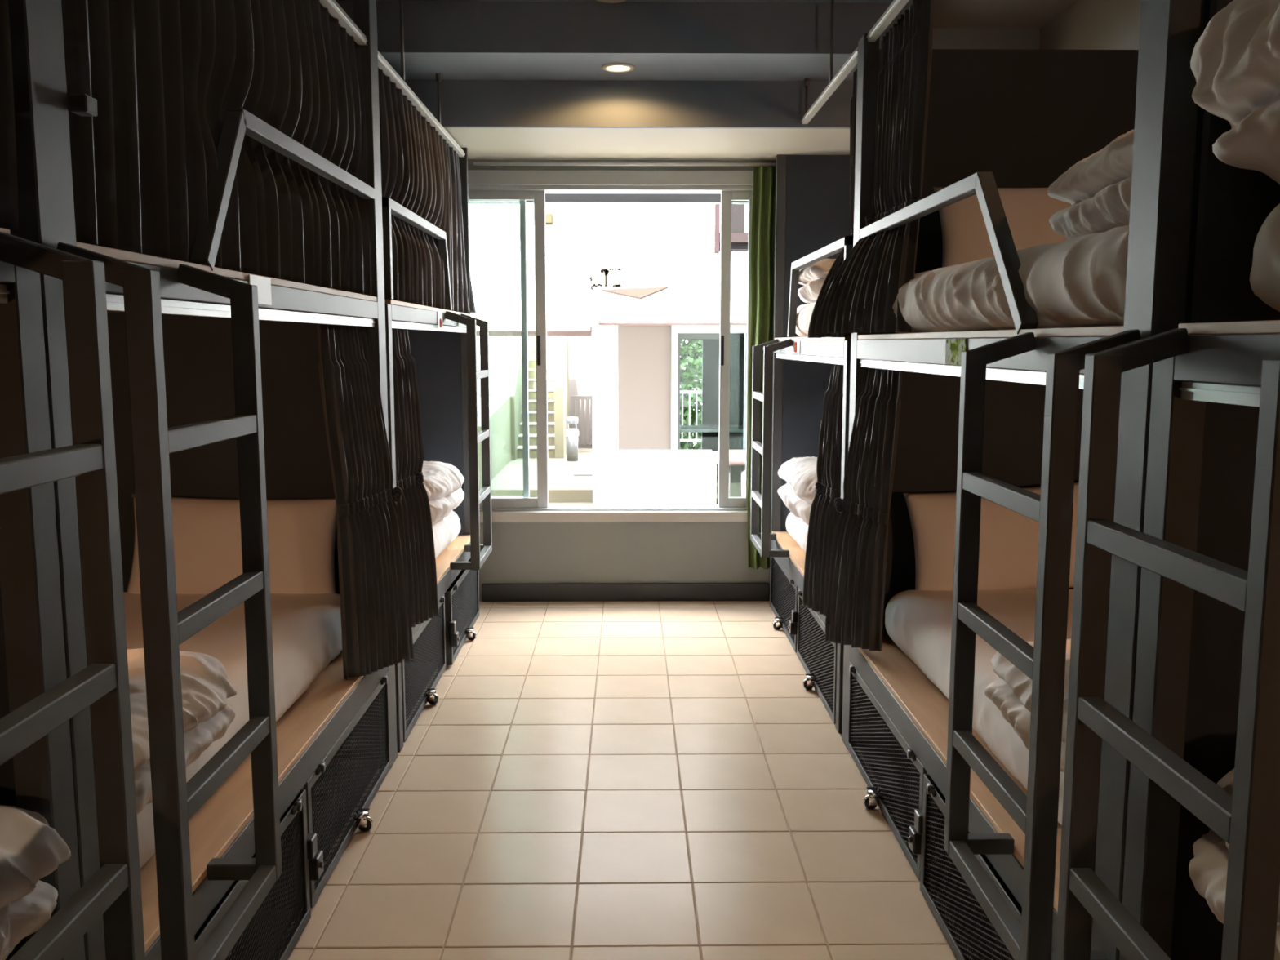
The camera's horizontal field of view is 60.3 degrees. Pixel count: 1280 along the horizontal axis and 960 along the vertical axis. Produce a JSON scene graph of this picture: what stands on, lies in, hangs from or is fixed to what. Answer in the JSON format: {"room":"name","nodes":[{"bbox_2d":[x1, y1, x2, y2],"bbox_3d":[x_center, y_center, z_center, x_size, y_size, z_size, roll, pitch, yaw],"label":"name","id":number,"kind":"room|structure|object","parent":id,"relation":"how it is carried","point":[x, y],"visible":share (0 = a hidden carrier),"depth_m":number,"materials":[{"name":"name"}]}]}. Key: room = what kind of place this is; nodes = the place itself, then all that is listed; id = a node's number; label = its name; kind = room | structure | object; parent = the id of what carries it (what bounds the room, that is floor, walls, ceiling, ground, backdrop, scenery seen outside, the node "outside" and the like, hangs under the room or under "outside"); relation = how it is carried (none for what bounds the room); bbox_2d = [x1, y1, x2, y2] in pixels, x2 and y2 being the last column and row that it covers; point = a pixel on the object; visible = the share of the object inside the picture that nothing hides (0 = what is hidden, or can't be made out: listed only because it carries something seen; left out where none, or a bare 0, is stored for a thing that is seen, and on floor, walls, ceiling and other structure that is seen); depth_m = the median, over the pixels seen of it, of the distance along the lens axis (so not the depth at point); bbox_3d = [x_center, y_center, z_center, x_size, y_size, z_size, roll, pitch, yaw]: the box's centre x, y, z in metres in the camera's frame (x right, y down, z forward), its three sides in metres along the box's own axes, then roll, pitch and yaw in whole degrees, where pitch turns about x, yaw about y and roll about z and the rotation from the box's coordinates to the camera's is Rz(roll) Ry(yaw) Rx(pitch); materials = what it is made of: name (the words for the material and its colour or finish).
{"room":"dormitory","nodes":[
{"label":"dormitory","id":0,"kind":"room"},
{"bbox_2d":[467,160,776,600],"bbox_3d":[-0.069,-0.538,6.029,3.800,3.600,0.200,0,7,-1],"label":"wall","id":1,"kind":"structure","parent":0,"point":[522,553],"depth_m":6.04,"materials":[{"name":"grey paint"}]},
{"bbox_2d":[467,169,759,522],"bbox_3d":[-0.199,-0.711,5.994,1.700,1.870,0.225,0,7,-1],"label":"window","id":2,"kind":"structure","parent":1,"relation":"in","point":[484,185],"depth_m":5.93,"materials":[{"name":"grey metal"}]},
{"bbox_2d":[473,162,776,166],"bbox_3d":[-0.067,-1.646,5.740,1.600,0.016,0.016,0,7,-1],"label":"curtain rod","id":3,"kind":"object","parent":1,"relation":"attached to","point":[474,163],"visible":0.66,"depth_m":5.73,"materials":[{"name":"white metal"}]},
{"bbox_2d":[746,165,776,569],"bbox_3d":[0.657,-0.578,5.877,0.147,2.135,0.070,0,7,-1],"label":"window curtain","id":4,"kind":"object","parent":3,"relation":"hanging from","point":[763,212],"visible":0.53,"depth_m":5.82,"materials":[{"name":"green fabric"}]},
{"bbox_2d":[481,582,769,601],"bbox_3d":[-0.077,0.618,6.060,1.580,0.098,0.025,0,7,-1],"label":"baseboard","id":5,"kind":"structure","parent":1,"relation":"attached to","point":[570,592],"depth_m":6.05,"materials":[{"name":"grey paint"}]},
{"bbox_2d":[271,600,973,959],"bbox_3d":[-0.026,1.178,2.439,3.800,0.120,7.750,0,7,-1],"label":"floor","id":6,"kind":"structure","parent":0,"point":[635,780],"depth_m":3.33,"materials":[{"name":"beige tile"}]},
{"bbox_2d":[0,227,145,959],"bbox_3d":[-1.234,0.076,0.482,1.138,2.550,2.065,0,7,-1],"label":"bunk bed","id":7,"kind":"object","parent":6,"relation":"on","point":[38,701],"visible":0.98,"depth_m":1.44,"materials":[{"name":"paint"}]},
{"bbox_3d":[-1.332,0.811,0.605,0.908,0.196,1.848,0,7,-1],"label":"mattress","id":8,"kind":"object","parent":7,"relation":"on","visible":0},
{"bbox_2d":[0,804,71,959],"bbox_3d":[-1.145,0.527,1.266,0.797,0.223,0.574,0,7,-1],"label":"duvet","id":9,"kind":"object","parent":8,"relation":"on","point":[31,850],"visible":0.99,"depth_m":1.42,"materials":[{"name":"white fabric"}]},
{"bbox_2d":[8,0,397,959],"bbox_3d":[-1.258,-0.208,2.560,1.138,2.600,2.120,0,7,-1],"label":"bunk bed","id":10,"kind":"object","parent":6,"relation":"on","point":[216,390],"visible":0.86,"depth_m":1.98,"materials":[{"name":"paint"}]},
{"bbox_2d":[61,0,371,295],"bbox_3d":[-0.860,-0.842,2.477,0.080,0.761,1.922,0,7,-1],"label":"curtain","id":11,"kind":"object","parent":10,"relation":"hanging from","point":[163,77],"visible":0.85,"depth_m":2.23,"materials":[{"name":"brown fabric"}]},
{"bbox_2d":[123,591,342,868],"bbox_3d":[-1.355,0.555,2.654,0.914,0.200,1.918,0,7,-1],"label":"mattress","id":12,"kind":"object","parent":10,"relation":"on","point":[307,635],"visible":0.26,"depth_m":2.98,"materials":[{"name":"white fabric"}]},
{"bbox_2d":[127,648,236,814],"bbox_3d":[-1.169,0.441,2.000,0.756,0.203,0.620,0,7,-1],"label":"duvet","id":13,"kind":"object","parent":12,"relation":"on","point":[206,687],"visible":0.3,"depth_m":2.05,"materials":[{"name":"white fabric"}]},
{"bbox_2d":[126,493,337,594],"bbox_3d":[-1.305,0.220,3.537,0.686,0.342,0.166,0,7,-1],"label":"headboard","id":14,"kind":"object","parent":12,"relation":"on","point":[207,542],"visible":0.62,"depth_m":3.49,"materials":[{"name":"brown fabric"}]},
{"bbox_2d":[248,274,271,305],"bbox_3d":[-0.816,-0.408,2.366,0.002,0.059,0.135,0,7,-1],"label":"card","id":15,"kind":"object","parent":10,"relation":"attached to","point":[264,284],"visible":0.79,"depth_m":2.38,"materials":[{"name":"white paper"}]},
{"bbox_2d":[316,324,413,679],"bbox_3d":[-0.815,0.081,3.300,0.150,1.076,0.500,0,7,-1],"label":"curtain","id":16,"kind":"object","parent":10,"relation":"hanging from","point":[376,631],"visible":1,"depth_m":3.28,"materials":[{"name":"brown fabric"}]},
{"bbox_2d":[194,789,311,959],"bbox_3d":[-1.154,0.972,2.216,0.796,0.350,0.928,0,7,-1],"label":"storage drawer","id":17,"kind":"object","parent":6,"relation":"on","point":[261,938],"visible":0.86,"depth_m":2.53,"materials":[{"name":"paint"}]},
{"bbox_2d":[303,671,391,908],"bbox_3d":[-1.173,0.855,3.153,0.796,0.350,0.982,0,7,-1],"label":"storage drawer","id":18,"kind":"object","parent":6,"relation":"on","point":[335,789],"visible":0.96,"depth_m":3.15,"materials":[{"name":"paint"}]},
{"bbox_2d":[400,594,446,742],"bbox_3d":[-1.187,0.712,4.303,0.796,0.350,0.895,0,7,-1],"label":"storage drawer","id":19,"kind":"object","parent":6,"relation":"on","point":[417,672],"visible":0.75,"depth_m":4.31,"materials":[{"name":"paint"}]},
{"bbox_2d":[377,50,492,752],"bbox_3d":[-1.282,-0.361,4.627,1.138,2.395,1.940,0,7,-1],"label":"bunk bed","id":20,"kind":"object","parent":6,"relation":"on","point":[446,357],"visible":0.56,"depth_m":5.21,"materials":[{"name":"paint"}]},
{"bbox_2d":[391,328,439,627],"bbox_3d":[-0.819,-0.018,3.988,0.162,1.049,0.446,0,7,-1],"label":"curtain","id":21,"kind":"object","parent":20,"relation":"hanging from","point":[414,508],"visible":0.64,"depth_m":3.94,"materials":[{"name":"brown fabric"}]},
{"bbox_2d":[377,68,475,313],"bbox_3d":[-0.880,-1.101,4.561,0.099,0.761,1.885,0,7,1],"label":"curtain","id":22,"kind":"object","parent":20,"relation":"hanging from","point":[420,171],"visible":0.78,"depth_m":4.34,"materials":[{"name":"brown fabric"}]},
{"bbox_2d":[437,311,442,328],"bbox_3d":[-0.841,-0.672,4.631,0.004,0.070,0.115,0,7,-1],"label":"card","id":23,"kind":"object","parent":20,"relation":"attached to","point":[439,313],"visible":1,"depth_m":4.62,"materials":[{"name":"white paper"}]},
{"bbox_2d":[432,511,460,559],"bbox_3d":[-1.357,0.314,4.686,0.955,0.176,1.768,0,7,-1],"label":"mattress","id":24,"kind":"object","parent":20,"relation":"on","point":[445,531],"visible":0.12,"depth_m":5.11,"materials":[{"name":"white fabric"}]},
{"bbox_2d":[422,461,464,526],"bbox_3d":[-1.186,0.050,5.126,0.693,0.258,0.809,0,7,-1],"label":"duvet","id":25,"kind":"object","parent":24,"relation":"on","point":[442,482],"visible":0.23,"depth_m":4.99,"materials":[{"name":"white fabric"}]},
{"bbox_2d":[444,559,479,665],"bbox_3d":[-1.178,0.600,5.208,0.796,0.350,0.949,0,7,-1],"label":"storage drawer","id":26,"kind":"object","parent":6,"relation":"on","point":[462,596],"visible":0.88,"depth_m":5.14,"materials":[{"name":"paint"}]},
{"bbox_2d":[769,548,798,652],"bbox_3d":[1.054,0.583,5.414,0.796,0.333,0.956,0,7,-1],"label":"storage drawer","id":27,"kind":"object","parent":6,"relation":"on","point":[784,590],"visible":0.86,"depth_m":5.42,"materials":[{"name":"paint"}]},
{"bbox_2d":[750,46,857,733],"bbox_3d":[1.162,-0.390,4.827,1.163,2.402,1.950,0,7,-1],"label":"bunk bed","id":28,"kind":"object","parent":6,"relation":"on","point":[813,224],"visible":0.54,"depth_m":5.65,"materials":[{"name":"paint"}]},
{"bbox_2d":[785,511,808,552],"bbox_3d":[1.238,0.308,4.849,0.976,0.182,1.696,0,7,-1],"label":"mattress","id":29,"kind":"object","parent":28,"relation":"on","point":[796,526],"visible":0.05,"depth_m":5.29,"materials":[{"name":"white fabric"}]},
{"bbox_2d":[777,456,817,524],"bbox_3d":[1.050,0.035,5.245,0.735,0.281,0.877,0,7,-1],"label":"duvet","id":30,"kind":"object","parent":29,"relation":"on","point":[797,495],"visible":0.21,"depth_m":5.13,"materials":[{"name":"white fabric"}]},
{"bbox_2d":[794,340,799,354],"bbox_3d":[0.706,-0.596,4.947,0.004,0.058,0.150,0,7,-1],"label":"card","id":31,"kind":"object","parent":28,"relation":"attached to","point":[797,344],"visible":1,"depth_m":4.94,"materials":[{"name":"white paper"}]},
{"bbox_2d":[794,342,796,352],"bbox_3d":[0.704,-0.601,4.982,0.002,0.047,0.070,0,7,-1],"label":"print","id":32,"kind":"object","parent":31,"relation":"attached to","point":[795,343],"depth_m":4.98,"materials":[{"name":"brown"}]},
{"bbox_2d":[795,302,815,337],"bbox_3d":[1.233,-0.697,4.673,1.000,0.176,1.609,0,7,-1],"label":"mattress","id":33,"kind":"object","parent":28,"relation":"on","point":[804,312],"visible":0.06,"depth_m":5.07,"materials":[{"name":"white fabric"}]},
{"bbox_2d":[797,257,835,302],"bbox_3d":[1.073,-0.927,5.109,0.715,0.190,0.698,0,7,-1],"label":"duvet","id":34,"kind":"object","parent":33,"relation":"on","point":[813,276],"visible":0.2,"depth_m":4.88,"materials":[{"name":"white fabric"}]},
{"bbox_2d":[802,364,843,615],"bbox_3d":[0.704,0.028,4.174,0.164,0.930,0.425,0,7,-1],"label":"curtain","id":35,"kind":"object","parent":28,"relation":"hanging from","point":[824,515],"visible":0.62,"depth_m":4.13,"materials":[{"name":"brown fabric"}]},
{"bbox_2d":[807,68,857,337],"bbox_3d":[0.706,-0.983,3.913,0.178,0.946,0.240,0,7,-1],"label":"curtain","id":36,"kind":"object","parent":28,"relation":"hanging from","point":[812,331],"visible":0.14,"depth_m":3.95,"materials":[{"name":"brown fabric"}]},
{"bbox_2d":[796,587,837,724],"bbox_3d":[1.064,0.696,4.502,0.796,0.333,0.902,0,7,-1],"label":"storage drawer","id":37,"kind":"object","parent":6,"relation":"on","point":[820,655],"visible":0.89,"depth_m":4.50,"materials":[{"name":"paint"}]},
{"bbox_2d":[846,660,927,880],"bbox_3d":[1.078,0.844,3.316,0.796,0.333,1.016,0,7,-1],"label":"storage drawer","id":38,"kind":"object","parent":6,"relation":"on","point":[899,772],"visible":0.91,"depth_m":3.31,"materials":[{"name":"paint"}]},
{"bbox_2d":[920,773,1052,959],"bbox_3d":[1.078,0.964,2.345,0.796,0.333,0.962,0,7,-1],"label":"storage drawer","id":39,"kind":"object","parent":6,"relation":"on","point":[983,941],"visible":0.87,"depth_m":2.62,"materials":[{"name":"paint"}]},
{"bbox_2d":[841,0,1210,959],"bbox_3d":[1.186,-0.128,2.720,1.163,2.402,2.178,0,7,-1],"label":"bunk bed","id":40,"kind":"object","parent":6,"relation":"on","point":[1001,422],"visible":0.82,"depth_m":2.13,"materials":[{"name":"paint"}]},
{"bbox_2d":[825,367,902,651],"bbox_3d":[0.713,0.113,3.529,0.150,0.939,0.403,0,7,-1],"label":"curtain","id":41,"kind":"object","parent":40,"relation":"hanging from","point":[855,606],"visible":1,"depth_m":3.52,"materials":[{"name":"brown fabric"}]},
{"bbox_2d":[817,0,933,333],"bbox_3d":[0.705,-0.917,3.342,0.214,0.936,0.614,0,7,-1],"label":"curtain","id":42,"kind":"object","parent":40,"relation":"hanging from","point":[861,296],"visible":0.83,"depth_m":3.27,"materials":[{"name":"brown fabric"}]},
{"bbox_2d":[945,338,967,364],"bbox_3d":[0.734,-0.298,2.559,0.002,0.060,0.155,0,7,-1],"label":"card","id":43,"kind":"object","parent":40,"relation":"attached to","point":[954,347],"visible":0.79,"depth_m":2.56,"materials":[{"name":"green paper"}]},
{"bbox_2d":[884,589,1073,825],"bbox_3d":[1.285,0.557,2.773,0.933,0.199,1.913,0,7,-1],"label":"mattress","id":44,"kind":"object","parent":40,"relation":"on","point":[919,622],"visible":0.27,"depth_m":3.17,"materials":[{"name":"white fabric"}]},
{"bbox_2d":[903,482,1079,590],"bbox_3d":[1.234,0.199,3.666,0.703,0.396,0.168,0,7,-1],"label":"headboard","id":45,"kind":"object","parent":44,"relation":"on","point":[1008,553],"visible":0.42,"depth_m":3.61,"materials":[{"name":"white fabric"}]},
{"bbox_2d":[984,638,1071,772],"bbox_3d":[1.123,0.437,2.145,0.765,0.208,0.644,0,7,-1],"label":"duvet","id":46,"kind":"object","parent":44,"relation":"on","point":[1011,695],"visible":0.18,"depth_m":2.22,"materials":[{"name":"white fabric"}]},
{"bbox_2d":[892,225,1128,333],"bbox_3d":[1.252,-0.445,2.587,1.041,0.190,1.828,0,7,-1],"label":"mattress","id":47,"kind":"object","parent":40,"relation":"on","point":[1077,282],"visible":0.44,"depth_m":2.11,"materials":[{"name":"white fabric"}]},
{"bbox_2d":[933,186,1071,267],"bbox_3d":[1.280,-0.780,3.496,0.685,0.329,0.171,0,7,-1],"label":"headboard","id":48,"kind":"object","parent":47,"relation":"on","point":[1028,211],"visible":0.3,"depth_m":3.44,"materials":[{"name":"brown wood"}]},
{"bbox_2d":[1047,128,1134,238],"bbox_3d":[1.189,-0.597,2.014,0.729,0.273,0.704,0,7,-1],"label":"duvet","id":49,"kind":"object","parent":47,"relation":"on","point":[1097,188],"visible":0.29,"depth_m":2.07,"materials":[{"name":"white fabric"}]},
{"bbox_2d":[1055,0,1279,959],"bbox_3d":[1.210,0.138,0.588,1.163,2.402,2.105,0,7,-1],"label":"bunk bed","id":50,"kind":"object","parent":6,"relation":"on","point":[1206,705],"visible":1,"depth_m":1.55,"materials":[{"name":"paint"}]},
{"bbox_2d":[1248,203,1279,311],"bbox_3d":[1.288,-0.190,0.549,1.001,0.188,1.938,0,7,-1],"label":"mattress","id":51,"kind":"object","parent":50,"relation":"on","point":[1264,276],"visible":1,"depth_m":1.41,"materials":[{"name":"white fabric"}]},
{"bbox_2d":[1190,0,1279,185],"bbox_3d":[1.140,-0.533,1.223,0.870,0.363,0.655,0,7,-3],"label":"duvet","id":52,"kind":"object","parent":51,"relation":"on","point":[1235,61],"visible":1,"depth_m":1.37,"materials":[{"name":"white fabric"}]},
{"bbox_3d":[1.321,0.820,0.683,0.908,0.194,1.937,0,7,-1],"label":"mattress","id":53,"kind":"object","parent":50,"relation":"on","visible":0},
{"bbox_2d":[1188,768,1279,959],"bbox_3d":[1.139,0.513,1.315,0.779,0.273,0.658,0,7,-1],"label":"duvet","id":54,"kind":"object","parent":53,"relation":"on","point":[1208,868],"visible":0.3,"depth_m":1.51,"materials":[{"name":"white fabric"}]},
{"bbox_2d":[444,127,849,159],"bbox_3d":[-0.062,-1.645,5.348,3.800,0.035,0.879,0,7,-1],"label":"ceiling","id":55,"kind":"structure","parent":0,"point":[482,144],"depth_m":5.35,"materials":[{"name":"grey paint"}]},
{"bbox_2d":[335,0,1076,28],"bbox_3d":[-0.019,-1.615,1.532,3.800,0.153,6.640,0,7,-1],"label":"ceiling","id":56,"kind":"structure","parent":0,"point":[946,14],"depth_m":4.57,"materials":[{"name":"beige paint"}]},
{"bbox_2d":[399,0,404,81],"bbox_3d":[-0.859,-1.643,3.968,0.024,0.410,0.024,0,7,-1],"label":"rod","id":57,"kind":"object","parent":56,"relation":"hanging from","point":[401,4],"visible":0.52,"depth_m":3.97,"materials":[{"name":"grey metal"}]},
{"bbox_2d":[596,0,626,3],"bbox_3d":[-0.113,-1.887,4.302,0.140,0.008,0.140,0,7,-1],"label":"recessed light","id":58,"kind":"object","parent":56,"relation":"in","point":[601,1],"visible":1,"depth_m":4.35,"materials":[{"name":"beige"}]},
{"bbox_2d":[320,0,912,80],"bbox_3d":[-0.405,-1.903,4.604,3.100,0.340,0.463,0,7,-1],"label":"ceiling beam","id":59,"kind":"structure","parent":56,"relation":"attached to","point":[454,40],"depth_m":4.39,"materials":[{"name":"grey paint"}]},
{"bbox_2d":[435,73,441,124],"bbox_3d":[-0.868,-1.642,4.754,0.024,0.215,0.024,0,7,-1],"label":"rod","id":60,"kind":"object","parent":59,"relation":"hanging from","point":[438,76],"visible":0.84,"depth_m":4.75,"materials":[{"name":"grey metal"}]},
{"bbox_2d":[601,62,635,72],"bbox_3d":[-0.091,-1.730,4.621,0.140,0.008,0.140,0,7,-1],"label":"recessed light","id":61,"kind":"object","parent":59,"relation":"attached to","point":[611,67],"visible":1,"depth_m":4.61,"materials":[{"name":"beige"}]},
{"bbox_2d":[804,78,809,114],"bbox_3d":[0.732,-1.680,4.838,0.024,0.160,0.024,0,7,-1],"label":"rod","id":62,"kind":"object","parent":59,"relation":"hanging from","point":[806,81],"visible":0.83,"depth_m":4.83,"materials":[{"name":"grey metal"}]},
{"bbox_2d":[829,0,834,82],"bbox_3d":[0.739,-1.704,4.241,0.024,0.355,0.024,0,7,-1],"label":"rod","id":63,"kind":"object","parent":56,"relation":"hanging from","point":[832,1],"visible":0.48,"depth_m":4.24,"materials":[{"name":"grey metal"}]},
{"bbox_2d":[390,28,1039,128],"bbox_3d":[-0.057,-1.836,4.865,3.800,0.538,0.030,0,7,-1],"label":"ceiling beam","id":64,"kind":"structure","parent":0,"point":[468,104],"depth_m":4.87,"materials":[{"name":"grey paint"}]},
{"bbox_2d":[1039,0,1141,49],"bbox_3d":[1.834,-0.274,2.280,0.080,3.000,7.750,0,7,-1],"label":"wall","id":65,"kind":"structure","parent":0,"point":[1085,24],"depth_m":4.28,"materials":[{"name":"beige paint"}]},
{"label":"outside","id":66,"kind":"structure","parent":0,"visible":0},
{"bbox_2d":[468,193,748,204],"bbox_3d":[-0.073,-1.756,6.281,3.800,0.345,0.100,0,7,-1],"label":"trim","id":67,"kind":"structure","parent":66,"point":[550,198],"depth_m":6.25,"materials":[{"name":"grey paint"}]},
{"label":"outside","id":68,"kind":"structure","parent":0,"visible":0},
{"bbox_2d":[548,441,741,504],"bbox_3d":[-0.205,-0.237,18.184,18.000,0.200,23.850,0,7,-1],"label":"ground","id":69,"kind":"structure","parent":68,"point":[735,488],"depth_m":13.93,"materials":[{"name":"white concrete"}]},
{"bbox_2d":[476,364,508,416],"bbox_3d":[-3.096,-1.277,19.488,1.660,1.535,2.940,0,7,-1],"label":"wall","id":70,"kind":"structure","parent":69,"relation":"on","point":[498,373],"depth_m":18.51,"materials":[{"name":"grey paint"}]},
{"bbox_2d":[477,395,511,490],"bbox_3d":[-2.009,-0.497,14.931,0.160,1.120,3.400,0,7,-1],"label":"wall","id":71,"kind":"structure","parent":69,"relation":"on","point":[500,409],"depth_m":15.19,"materials":[{"name":"green paint"}]},
{"bbox_2d":[476,336,513,364],"bbox_3d":[-5.749,-4.800,23.675,7.050,7.500,0.300,0,7,-1],"label":"wall","id":72,"kind":"structure","parent":69,"relation":"on","point":[500,347],"depth_m":23.80,"materials":[{"name":"white paint"}]},
{"bbox_2d":[503,336,567,460],"bbox_3d":[-1.630,-1.631,18.457,0.880,2.500,3.870,0,7,-1],"label":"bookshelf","id":73,"kind":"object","parent":69,"relation":"on","point":[557,346],"depth_m":17.25,"materials":[{"name":"grey"}]},
{"bbox_2d":[490,448,593,502],"bbox_3d":[-1.261,-0.202,16.488,1.450,0.150,6.400,0,7,-1],"label":"step","id":74,"kind":"structure","parent":69,"relation":"on","point":[563,486],"depth_m":14.30,"materials":[{"name":"white concrete"}]},
{"bbox_2d":[565,416,578,461],"bbox_3d":[-1.017,-0.622,16.539,0.198,0.670,0.198,5,9,37],"label":"litter bin","id":75,"kind":"object","parent":74,"relation":"on","point":[571,434],"visible":1,"depth_m":16.48,"materials":[{"name":"silver metal"}]},
{"bbox_2d":[566,416,577,423],"bbox_3d":[-1.017,-0.900,16.505,0.180,0.110,0.180,0,7,-1],"label":"hood","id":76,"kind":"object","parent":75,"relation":"attached to","point":[570,420],"depth_m":16.43,"materials":[{"name":"silver metal"}]},
{"bbox_2d":[568,336,592,444],"bbox_3d":[-0.801,-1.516,18.547,0.780,1.950,0.200,0,7,-1],"label":"wall","id":77,"kind":"structure","parent":74,"relation":"on","point":[580,348],"depth_m":18.41,"materials":[{"name":"white paint"}]},
{"bbox_2d":[570,395,592,448],"bbox_3d":[-0.853,-0.946,17.927,0.540,0.850,0.070,0,7,-1],"label":"gate","id":78,"kind":"object","parent":74,"relation":"on","point":[582,445],"visible":0.52,"depth_m":17.88,"materials":[{"name":"white metal"}]},
{"bbox_2d":[573,471,592,475],"bbox_3d":[-0.753,-0.084,14.871,0.270,0.015,0.350,0,7,-1],"label":"doormat","id":79,"kind":"object","parent":74,"relation":"on","point":[576,473],"visible":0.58,"depth_m":14.79,"materials":[{"name":"grey"}]},
{"bbox_2d":[528,336,568,428],"bbox_3d":[-1.285,-1.850,20.616,1.700,2.400,0.200,0,7,-1],"label":"wall","id":80,"kind":"structure","parent":69,"relation":"on","point":[530,338],"depth_m":20.47,"materials":[{"name":"white paint"}]},
{"bbox_2d":[591,325,617,504],"bbox_3d":[-0.286,-0.249,9.172,0.207,2.050,0.230,0,7,-1],"label":"column","id":81,"kind":"structure","parent":69,"relation":"on","point":[604,338],"depth_m":9.02,"materials":[{"name":"white paint"}]},
{"bbox_2d":[617,325,671,449],"bbox_3d":[2.212,-0.671,12.196,5.300,2.140,0.200,0,7,-1],"label":"wall","id":82,"kind":"structure","parent":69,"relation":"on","point":[644,352],"depth_m":12.03,"materials":[{"name":"beige paint"}]},
{"bbox_2d":[468,204,748,330],"bbox_3d":[-0.125,-6.662,10.255,12.000,10.490,4.000,0,7,-1],"label":"ceiling","id":83,"kind":"structure","parent":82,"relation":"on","point":[672,246],"depth_m":8.85,"materials":[{"name":"white paint"}]},
{"bbox_2d":[475,326,591,336],"bbox_3d":[-1.248,-1.744,12.920,1.600,0.110,0.100,0,7,-1],"label":"trim","id":84,"kind":"structure","parent":83,"relation":"attached to","point":[491,333],"depth_m":12.87,"materials":[{"name":"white paint"}]},
{"bbox_2d":[545,213,553,225],"bbox_3d":[-0.746,-2.074,8.748,0.110,0.085,0.090,0,7,-1],"label":"wall lamp","id":85,"kind":"object","parent":83,"relation":"attached to","point":[548,216],"visible":0.58,"depth_m":8.71,"materials":[{"name":"yellow"}]},
{"bbox_2d":[589,267,622,289],"bbox_3d":[-0.269,-1.617,8.851,0.269,0.178,0.012,0,7,-1],"label":"wall sign","id":86,"kind":"object","parent":83,"relation":"attached to","point":[606,270],"visible":1,"depth_m":8.84,"materials":[{"name":"black metal"}]},
{"bbox_2d":[601,286,668,299],"bbox_3d":[-0.035,-1.455,8.551,0.542,0.127,0.630,0,7,-1],"label":"canopy","id":87,"kind":"object","parent":83,"relation":"attached to","point":[637,293],"visible":1,"depth_m":8.64,"materials":[{"name":"beige fabric"}]},
{"bbox_2d":[598,323,747,325],"bbox_3d":[0.658,-1.695,11.920,2.210,0.040,0.060,0,7,-1],"label":"trim","id":88,"kind":"structure","parent":83,"relation":"attached to","point":[599,324],"depth_m":11.89,"materials":[{"name":"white paint"}]},
{"bbox_2d":[714,204,748,253],"bbox_3d":[0.949,-2.058,8.749,0.700,0.495,0.130,0,7,-1],"label":"balcony window","id":89,"kind":"structure","parent":83,"relation":"attached to","point":[740,239],"depth_m":8.72,"materials":[{"name":"glass"}]},
{"bbox_2d":[731,204,744,232],"bbox_3d":[0.763,-2.138,8.757,0.130,0.340,0.090,0,7,-1],"label":"shutter","id":90,"kind":"object","parent":89,"relation":"attached to","point":[737,210],"depth_m":8.72,"materials":[{"name":"white wood"}]},
{"bbox_2d":[671,325,747,449],"bbox_3d":[0.783,-0.638,12.093,0.880,2.100,0.140,0,7,-1],"label":"glazed door","id":91,"kind":"structure","parent":82,"relation":"attached to","point":[678,332],"depth_m":11.96,"materials":[{"name":"white paint"}]},
{"bbox_2d":[617,449,712,504],"bbox_3d":[0.210,0.262,9.256,0.783,1.015,0.200,0,7,-1],"label":"wall","id":92,"kind":"structure","parent":69,"relation":"on","point":[645,477],"depth_m":9.12,"materials":[{"name":"white paint"}]},
{"bbox_2d":[680,340,702,449],"bbox_3d":[0.759,-1.579,16.943,1.914,2.769,1.344,0,7,-1],"label":"bush","id":93,"kind":"object","parent":69,"relation":"on","point":[691,352],"visible":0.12,"depth_m":16.53,"materials":[{"name":"green plant"}]},
{"bbox_2d":[680,425,745,449],"bbox_3d":[0.879,-0.195,13.389,0.940,0.900,0.600,0,7,-1],"label":"table","id":94,"kind":"object","parent":69,"relation":"on","point":[683,428],"visible":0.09,"depth_m":13.04,"materials":[{"name":"silver metal"}]},
{"bbox_2d":[680,333,746,483],"bbox_3d":[1.095,-0.887,13.688,2.500,2.200,2.840,0,7,-1],"label":"wall","id":95,"kind":"structure","parent":69,"relation":"on","point":[710,348],"depth_m":14.98,"materials":[{"name":"grey"}]},
{"bbox_2d":[711,451,716,504],"bbox_3d":[0.589,0.302,8.752,0.030,1.060,0.040,0,7,-1],"label":"fence post","id":96,"kind":"object","parent":69,"relation":"on","point":[714,453],"visible":0.36,"depth_m":8.69,"materials":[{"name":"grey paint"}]},
{"bbox_2d":[716,449,746,497],"bbox_3d":[0.771,0.293,8.863,0.350,1.051,0.350,0,7,-1],"label":"stool","id":97,"kind":"object","parent":69,"relation":"on","point":[736,457],"visible":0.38,"depth_m":8.70,"materials":[{"name":"grey paint"}]},
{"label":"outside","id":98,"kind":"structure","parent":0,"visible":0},
{"bbox_2d":[680,391,702,441],"bbox_3d":[0.698,-0.906,15.622,0.650,0.720,0.050,0,7,-1],"label":"railing","id":99,"kind":"object","parent":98,"point":[681,392],"visible":0.4,"depth_m":15.60,"materials":[{"name":"white metal"}]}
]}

